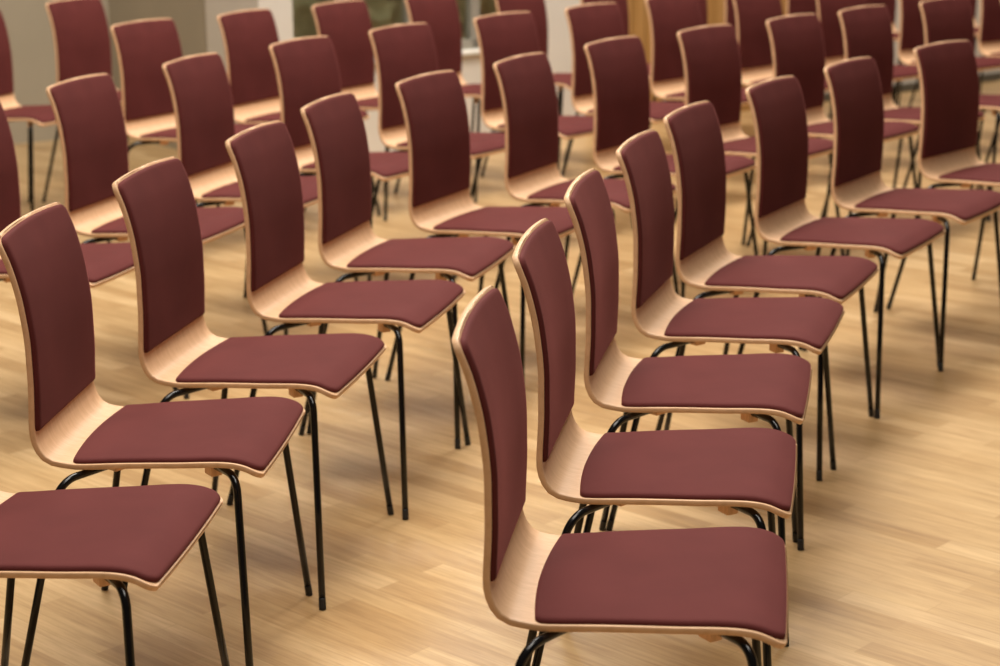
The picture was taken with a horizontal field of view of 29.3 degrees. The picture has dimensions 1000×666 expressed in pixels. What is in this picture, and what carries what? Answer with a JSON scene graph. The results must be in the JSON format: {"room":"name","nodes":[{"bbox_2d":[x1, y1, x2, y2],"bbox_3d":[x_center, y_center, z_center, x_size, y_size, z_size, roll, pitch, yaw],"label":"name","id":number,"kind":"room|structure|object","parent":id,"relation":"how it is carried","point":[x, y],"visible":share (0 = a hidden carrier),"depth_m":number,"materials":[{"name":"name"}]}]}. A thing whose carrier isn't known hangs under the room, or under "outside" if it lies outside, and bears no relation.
{"room":"conference hall","nodes":[
{"label":"conference hall","id":0,"kind":"room"},
{"bbox_2d":[0,0,109,143],"bbox_3d":[-4.696,-2.138,8.123,6.561,3.200,0.151,-11,18,-35],"label":"wall","id":1,"kind":"structure","parent":0,"point":[27,22],"depth_m":9.95,"materials":[{"name":"beige paint"}]},
{"bbox_2d":[108,0,206,149],"bbox_3d":[-1.711,-2.521,9.506,0.100,3.200,1.120,-11,18,-35],"label":"wall","id":2,"kind":"structure","parent":0,"point":[189,16],"depth_m":9.59,"materials":[{"name":"beige paint"}]},
{"bbox_2d":[205,0,293,123],"bbox_3d":[-1.204,-2.363,8.881,0.183,3.200,0.520,-11,18,-35],"label":"pillar","id":3,"kind":"structure","parent":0,"point":[282,11],"depth_m":8.99,"materials":[{"name":"white paint"}]},
{"bbox_2d":[363,55,497,151],"bbox_3d":[-0.457,-1.162,9.683,1.564,0.460,0.200,-11,18,-35],"label":"wall","id":4,"kind":"structure","parent":0,"point":[471,65],"depth_m":9.73,"materials":[{"name":"white paint"}]},
{"bbox_2d":[292,0,496,63],"bbox_3d":[-0.464,-2.709,9.273,1.564,2.740,0.220,-11,18,-35],"label":"window","id":5,"kind":"structure","parent":4,"relation":"in","point":[382,13],"depth_m":9.50,"materials":[{"name":"white paint"}]},
{"bbox_2d":[0,80,999,665],"bbox_3d":[1.494,-0.764,9.103,21.000,0.050,26.000,0,15,0],"label":"floor","id":6,"kind":"structure","parent":0,"point":[898,564],"depth_m":4.62,"materials":[{"name":"brown wood"}]},
{"bbox_2d":[0,11,56,211],"bbox_3d":[-1.972,-0.901,7.927,0.489,0.860,0.594,6,16,23],"label":"chair","id":7,"kind":"object","parent":6,"relation":"on","point":[42,115],"visible":0.77,"depth_m":8.03,"materials":[{"name":"red fabric"}]},
{"bbox_2d":[42,0,127,202],"bbox_3d":[-1.675,-1.029,8.410,0.489,0.860,0.594,7,16,28],"label":"chair","id":8,"kind":"object","parent":6,"relation":"on","point":[80,30],"visible":0.42,"depth_m":8.41,"materials":[{"name":"red fabric"}]},
{"bbox_2d":[0,102,177,390],"bbox_3d":[-1.213,-0.183,5.137,0.489,0.860,0.594,4,15,16],"label":"chair","id":9,"kind":"object","parent":6,"relation":"on","point":[105,262],"visible":0.47,"depth_m":5.21,"materials":[{"name":"red fabric"}]},
{"bbox_2d":[0,484,229,665],"bbox_3d":[-0.736,0.334,3.130,0.489,0.860,0.594,1,15,7],"label":"chair","id":10,"kind":"object","parent":6,"relation":"on","point":[137,535],"visible":1,"depth_m":3.09,"materials":[{"name":"red fabric"}]},
{"bbox_2d":[0,202,312,665],"bbox_3d":[-0.643,0.201,3.637,0.489,0.860,0.594,1,15,5],"label":"chair","id":11,"kind":"object","parent":6,"relation":"on","point":[71,426],"visible":1,"depth_m":3.56,"materials":[{"name":"red fabric"}]},
{"bbox_2d":[46,73,267,398],"bbox_3d":[-1.014,-0.315,5.639,0.489,0.860,0.594,4,15,17],"label":"chair","id":12,"kind":"object","parent":6,"relation":"on","point":[87,110],"visible":0.59,"depth_m":5.60,"materials":[{"name":"red fabric"}]},
{"bbox_2d":[107,18,259,242],"bbox_3d":[-1.181,-0.761,7.365,0.489,0.860,0.594,8,17,30],"label":"chair","id":13,"kind":"object","parent":6,"relation":"on","point":[142,46],"visible":0.59,"depth_m":7.36,"materials":[{"name":"red fabric"}]},
{"bbox_2d":[112,156,393,609],"bbox_3d":[-0.527,0.070,4.138,0.489,0.860,0.594,3,15,11],"label":"chair","id":14,"kind":"object","parent":6,"relation":"on","point":[156,200],"visible":0.98,"depth_m":4.07,"materials":[{"name":"red fabric"}]},
{"bbox_2d":[162,52,358,334],"bbox_3d":[-0.774,-0.453,6.164,0.489,0.860,0.594,5,15,20],"label":"chair","id":15,"kind":"object","parent":6,"relation":"on","point":[199,86],"visible":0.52,"depth_m":6.14,"materials":[{"name":"red fabric"}]},
{"bbox_2d":[216,8,380,215],"bbox_3d":[-0.836,-0.866,7.757,0.489,0.860,0.594,8,17,28],"label":"chair","id":16,"kind":"object","parent":6,"relation":"on","point":[247,35],"visible":0.53,"depth_m":7.76,"materials":[{"name":"red fabric"}]},
{"bbox_2d":[304,0,388,220],"bbox_3d":[-0.498,-0.970,8.146,0.489,0.860,0.594,9,17,33],"label":"chair","id":17,"kind":"object","parent":6,"relation":"on","point":[347,23],"visible":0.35,"depth_m":8.20,"materials":[{"name":"red fabric"}]},
{"bbox_2d":[225,120,470,519],"bbox_3d":[-0.367,-0.066,4.659,0.489,0.860,0.594,3,15,14],"label":"chair","id":18,"kind":"object","parent":6,"relation":"on","point":[279,288],"visible":1,"depth_m":4.60,"materials":[{"name":"red fabric"}]},
{"bbox_2d":[269,35,456,280],"bbox_3d":[-0.495,-0.583,6.654,0.489,0.860,0.594,8,17,28],"label":"chair","id":19,"kind":"object","parent":6,"relation":"on","point":[306,68],"visible":0.59,"depth_m":6.62,"materials":[{"name":"red fabric"}]},
{"bbox_2d":[298,92,514,448],"bbox_3d":[-0.242,-0.201,5.175,0.489,0.860,0.594,4,15,16],"label":"chair","id":20,"kind":"object","parent":6,"relation":"on","point":[347,242],"visible":0.98,"depth_m":5.12,"materials":[{"name":"red fabric"}]},
{"bbox_2d":[369,22,504,278],"bbox_3d":[-0.186,-0.699,7.094,0.489,0.860,0.594,9,18,34],"label":"chair","id":21,"kind":"object","parent":6,"relation":"on","point":[401,51],"visible":0.5,"depth_m":7.06,"materials":[{"name":"red fabric"}]},
{"bbox_2d":[394,0,480,202],"bbox_3d":[-0.127,-1.072,8.526,0.489,0.860,0.594,9,18,34],"label":"chair","id":22,"kind":"object","parent":6,"relation":"on","point":[442,17],"visible":0.43,"depth_m":8.59,"materials":[{"name":"red fabric"}]},
{"bbox_2d":[385,70,574,382],"bbox_3d":[-0.011,-0.320,5.627,0.489,0.860,0.594,7,16,26],"label":"chair","id":23,"kind":"object","parent":6,"relation":"on","point":[433,104],"visible":0.85,"depth_m":5.60,"materials":[{"name":"red fabric"}]},
{"bbox_2d":[480,0,571,176],"bbox_3d":[0.259,-1.171,8.898,0.489,0.860,0.594,11,18,37],"label":"chair","id":24,"kind":"object","parent":6,"relation":"on","point":[537,8],"visible":0.33,"depth_m":8.94,"materials":[{"name":"red fabric"}]},
{"bbox_2d":[470,11,631,219],"bbox_3d":[0.190,-0.812,7.514,0.489,0.860,0.594,11,19,38],"label":"chair","id":25,"kind":"object","parent":6,"relation":"on","point":[500,36],"visible":0.43,"depth_m":7.49,"materials":[{"name":"red fabric"}]},
{"bbox_2d":[493,52,678,294],"bbox_3d":[0.269,-0.440,6.081,0.489,0.860,0.594,7,16,26],"label":"chair","id":26,"kind":"object","parent":6,"relation":"on","point":[526,82],"visible":0.63,"depth_m":6.07,"materials":[{"name":"red fabric"}]},
{"bbox_2d":[563,0,650,161],"bbox_3d":[0.660,-1.266,9.253,0.489,0.860,0.594,12,19,39],"label":"chair","id":27,"kind":"object","parent":6,"relation":"on","point":[623,4],"visible":0.09,"depth_m":9.38,"materials":[{"name":"red fabric"}]},
{"bbox_2d":[452,285,788,665],"bbox_3d":[0.193,0.383,2.909,0.489,0.860,0.594,2,15,8],"label":"chair","id":28,"kind":"object","parent":6,"relation":"on","point":[713,584],"visible":1,"depth_m":2.83,"materials":[{"name":"red fabric"}]},
{"bbox_2d":[561,2,684,176],"bbox_3d":[0.557,-0.914,7.899,0.489,0.860,0.594,11,19,38],"label":"chair","id":29,"kind":"object","parent":6,"relation":"on","point":[592,22],"visible":0.39,"depth_m":7.88,"materials":[{"name":"red fabric"}]},
{"bbox_2d":[512,218,796,665],"bbox_3d":[0.284,0.248,3.427,0.489,0.860,0.594,2,15,10],"label":"chair","id":30,"kind":"object","parent":6,"relation":"on","point":[733,470],"visible":0.96,"depth_m":3.35,"materials":[{"name":"red fabric"}]},
{"bbox_2d":[572,36,757,297],"bbox_3d":[0.577,-0.566,6.556,0.489,0.860,0.594,9,17,33],"label":"chair","id":31,"kind":"object","parent":6,"relation":"on","point":[618,66],"visible":0.54,"depth_m":6.56,"materials":[{"name":"red fabric"}]},
{"bbox_2d":[652,0,707,101],"bbox_3d":[1.064,-1.361,9.606,0.594,0.860,0.489,-14,20,-43],"label":"chair","id":32,"kind":"object","parent":6,"relation":"on","point":[702,3],"visible":0.03,"depth_m":9.77,"materials":[{"name":"red fabric"}]},
{"bbox_2d":[564,168,811,646],"bbox_3d":[0.392,0.113,3.943,0.489,0.860,0.594,2,15,11],"label":"chair","id":33,"kind":"object","parent":6,"relation":"on","point":[760,386],"visible":0.97,"depth_m":3.87,"materials":[{"name":"red fabric"}]},
{"bbox_2d":[645,0,748,126],"bbox_3d":[0.918,-1.030,8.334,0.489,0.860,0.594,13,19,41],"label":"chair","id":34,"kind":"object","parent":6,"relation":"on","point":[667,18],"visible":0.37,"depth_m":8.34,"materials":[{"name":"red fabric"}]},
{"bbox_2d":[606,129,844,549],"bbox_3d":[0.537,-0.021,4.457,0.489,0.860,0.594,4,15,17],"label":"chair","id":35,"kind":"object","parent":6,"relation":"on","point":[809,323],"visible":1,"depth_m":4.39,"materials":[{"name":"red fabric"}]},
{"bbox_2d":[724,0,736,35],"bbox_3d":[1.430,-1.460,9.975,0.594,0.860,0.489,-14,19,-41],"label":"chair","id":36,"kind":"object","parent":6,"relation":"on","point":[730,17],"visible":0.08,"depth_m":9.95,"materials":[{"name":"beige wood"}]},
{"bbox_2d":[674,24,844,255],"bbox_3d":[0.927,-0.667,6.934,0.489,0.860,0.594,11,19,38],"label":"chair","id":37,"kind":"object","parent":6,"relation":"on","point":[710,53],"visible":0.56,"depth_m":6.98,"materials":[{"name":"red fabric"}]},
{"bbox_2d":[655,101,878,480],"bbox_3d":[0.693,-0.143,4.922,0.489,0.860,0.594,6,16,23],"label":"chair","id":38,"kind":"object","parent":6,"relation":"on","point":[703,261],"visible":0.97,"depth_m":4.88,"materials":[{"name":"red fabric"}]},
{"bbox_2d":[733,0,828,91],"bbox_3d":[1.339,-1.141,8.746,0.489,0.860,0.594,12,19,41],"label":"chair","id":39,"kind":"object","parent":6,"relation":"on","point":[753,38],"visible":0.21,"depth_m":8.78,"materials":[{"name":"red fabric"}]},
{"bbox_2d":[746,13,920,255],"bbox_3d":[1.300,-0.772,7.325,0.489,0.860,0.594,12,19,39],"label":"chair","id":40,"kind":"object","parent":6,"relation":"on","point":[797,41],"visible":0.58,"depth_m":7.37,"materials":[{"name":"red fabric"}]},
{"bbox_2d":[786,0,893,119],"bbox_3d":[1.806,-1.556,10.331,0.594,0.860,0.489,-13,19,-39],"label":"chair","id":41,"kind":"object","parent":6,"relation":"on","point":[793,6],"visible":0.05,"depth_m":10.36,"materials":[{"name":"red fabric"}]},
{"bbox_2d":[737,75,945,418],"bbox_3d":[0.970,-0.275,5.423,0.489,0.860,0.594,8,17,29],"label":"chair","id":42,"kind":"object","parent":6,"relation":"on","point":[782,216],"visible":0.98,"depth_m":5.39,"materials":[{"name":"red fabric"}]},
{"bbox_2d":[816,0,918,80],"bbox_3d":[1.774,-1.243,9.126,0.594,0.860,0.489,-13,19,-41],"label":"chair","id":43,"kind":"object","parent":6,"relation":"on","point":[827,10],"visible":0.27,"depth_m":9.14,"materials":[{"name":"red fabric"}]},
{"bbox_2d":[832,0,903,115],"bbox_3d":[2.221,-1.641,10.648,0.594,0.860,0.489,-12,18,-37],"label":"chair","id":44,"kind":"object","parent":6,"relation":"on","point":[890,4],"visible":0.16,"depth_m":10.81,"materials":[{"name":"red fabric"}]},
{"bbox_2d":[802,56,999,370],"bbox_3d":[1.267,-0.395,5.873,0.489,0.860,0.594,9,17,32],"label":"chair","id":45,"kind":"object","parent":6,"relation":"on","point":[854,84],"visible":0.98,"depth_m":5.85,"materials":[{"name":"red fabric"}]},
{"bbox_2d":[820,5,986,218],"bbox_3d":[1.636,-0.865,7.673,0.489,0.860,0.594,12,19,40],"label":"chair","id":46,"kind":"object","parent":6,"relation":"on","point":[867,30],"visible":0.54,"depth_m":7.73,"materials":[{"name":"red fabric"}]},
{"bbox_2d":[886,40,999,309],"bbox_3d":[1.643,-0.514,6.322,0.489,0.860,0.594,13,20,41],"label":"chair","id":47,"kind":"object","parent":6,"relation":"on","point":[947,70],"visible":1,"depth_m":6.36,"materials":[{"name":"red fabric"}]},
{"bbox_2d":[892,0,999,99],"bbox_3d":[2.233,-1.330,9.449,0.594,0.860,0.489,-12,18,-37],"label":"chair","id":48,"kind":"object","parent":6,"relation":"on","point":[911,31],"visible":0.24,"depth_m":9.46,"materials":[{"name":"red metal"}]},
{"bbox_2d":[908,0,983,106],"bbox_3d":[2.719,-1.714,10.912,0.594,0.860,0.489,-10,17,-32],"label":"chair","id":49,"kind":"object","parent":6,"relation":"on","point":[973,3],"visible":0.2,"depth_m":11.09,"materials":[{"name":"black metal"}]},
{"bbox_2d":[902,0,999,220],"bbox_3d":[2.039,-0.962,8.037,0.594,0.860,0.489,-14,20,-42],"label":"chair","id":50,"kind":"object","parent":6,"relation":"on","point":[943,20],"visible":0.52,"depth_m":8.05,"materials":[{"name":"red fabric"}]},
{"bbox_2d":[976,119,999,189],"bbox_3d":[2.464,-1.054,8.375,0.594,0.860,0.489,-13,19,-39],"label":"chair","id":51,"kind":"object","parent":6,"relation":"on","point":[992,141],"visible":0.56,"depth_m":8.40,"materials":[{"name":"black metal"}]},
{"bbox_2d":[978,0,999,71],"bbox_3d":[2.708,-1.414,9.756,0.594,0.860,0.489,-10,17,-33],"label":"chair","id":52,"kind":"object","parent":6,"relation":"on","point":[989,29],"visible":0.87,"depth_m":9.79,"materials":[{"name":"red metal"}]},
{"bbox_2d":[545,0,585,115],"bbox_3d":[0.273,-2.629,9.860,0.269,3.200,0.220,-11,18,-35],"label":"wall pier","id":53,"kind":"object","parent":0,"point":[559,41],"depth_m":10.03,"materials":[{"name":"white paint"}]},
{"bbox_2d":[586,0,786,115],"bbox_3d":[1.075,-2.787,10.443,1.740,3.200,0.210,-11,18,-35],"label":"panelling","id":54,"kind":"object","parent":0,"point":[639,25],"visible":0.07,"depth_m":10.40,"materials":[{"name":"brown wood"}]},
{"bbox_2d":[825,0,999,92],"bbox_3d":[4.175,-3.393,12.679,6.000,3.200,0.200,-11,18,-35],"label":"wall","id":55,"kind":"structure","parent":0,"point":[897,17],"depth_m":11.73,"materials":[{"name":"white paint"}]},
{"bbox_2d":[824,72,999,101],"bbox_3d":[4.252,-1.847,12.992,6.000,0.050,0.014,-11,18,-35],"label":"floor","id":56,"kind":"structure","parent":55,"relation":"attached to","point":[907,87],"depth_m":11.76,"materials":[{"name":"brown wood"}]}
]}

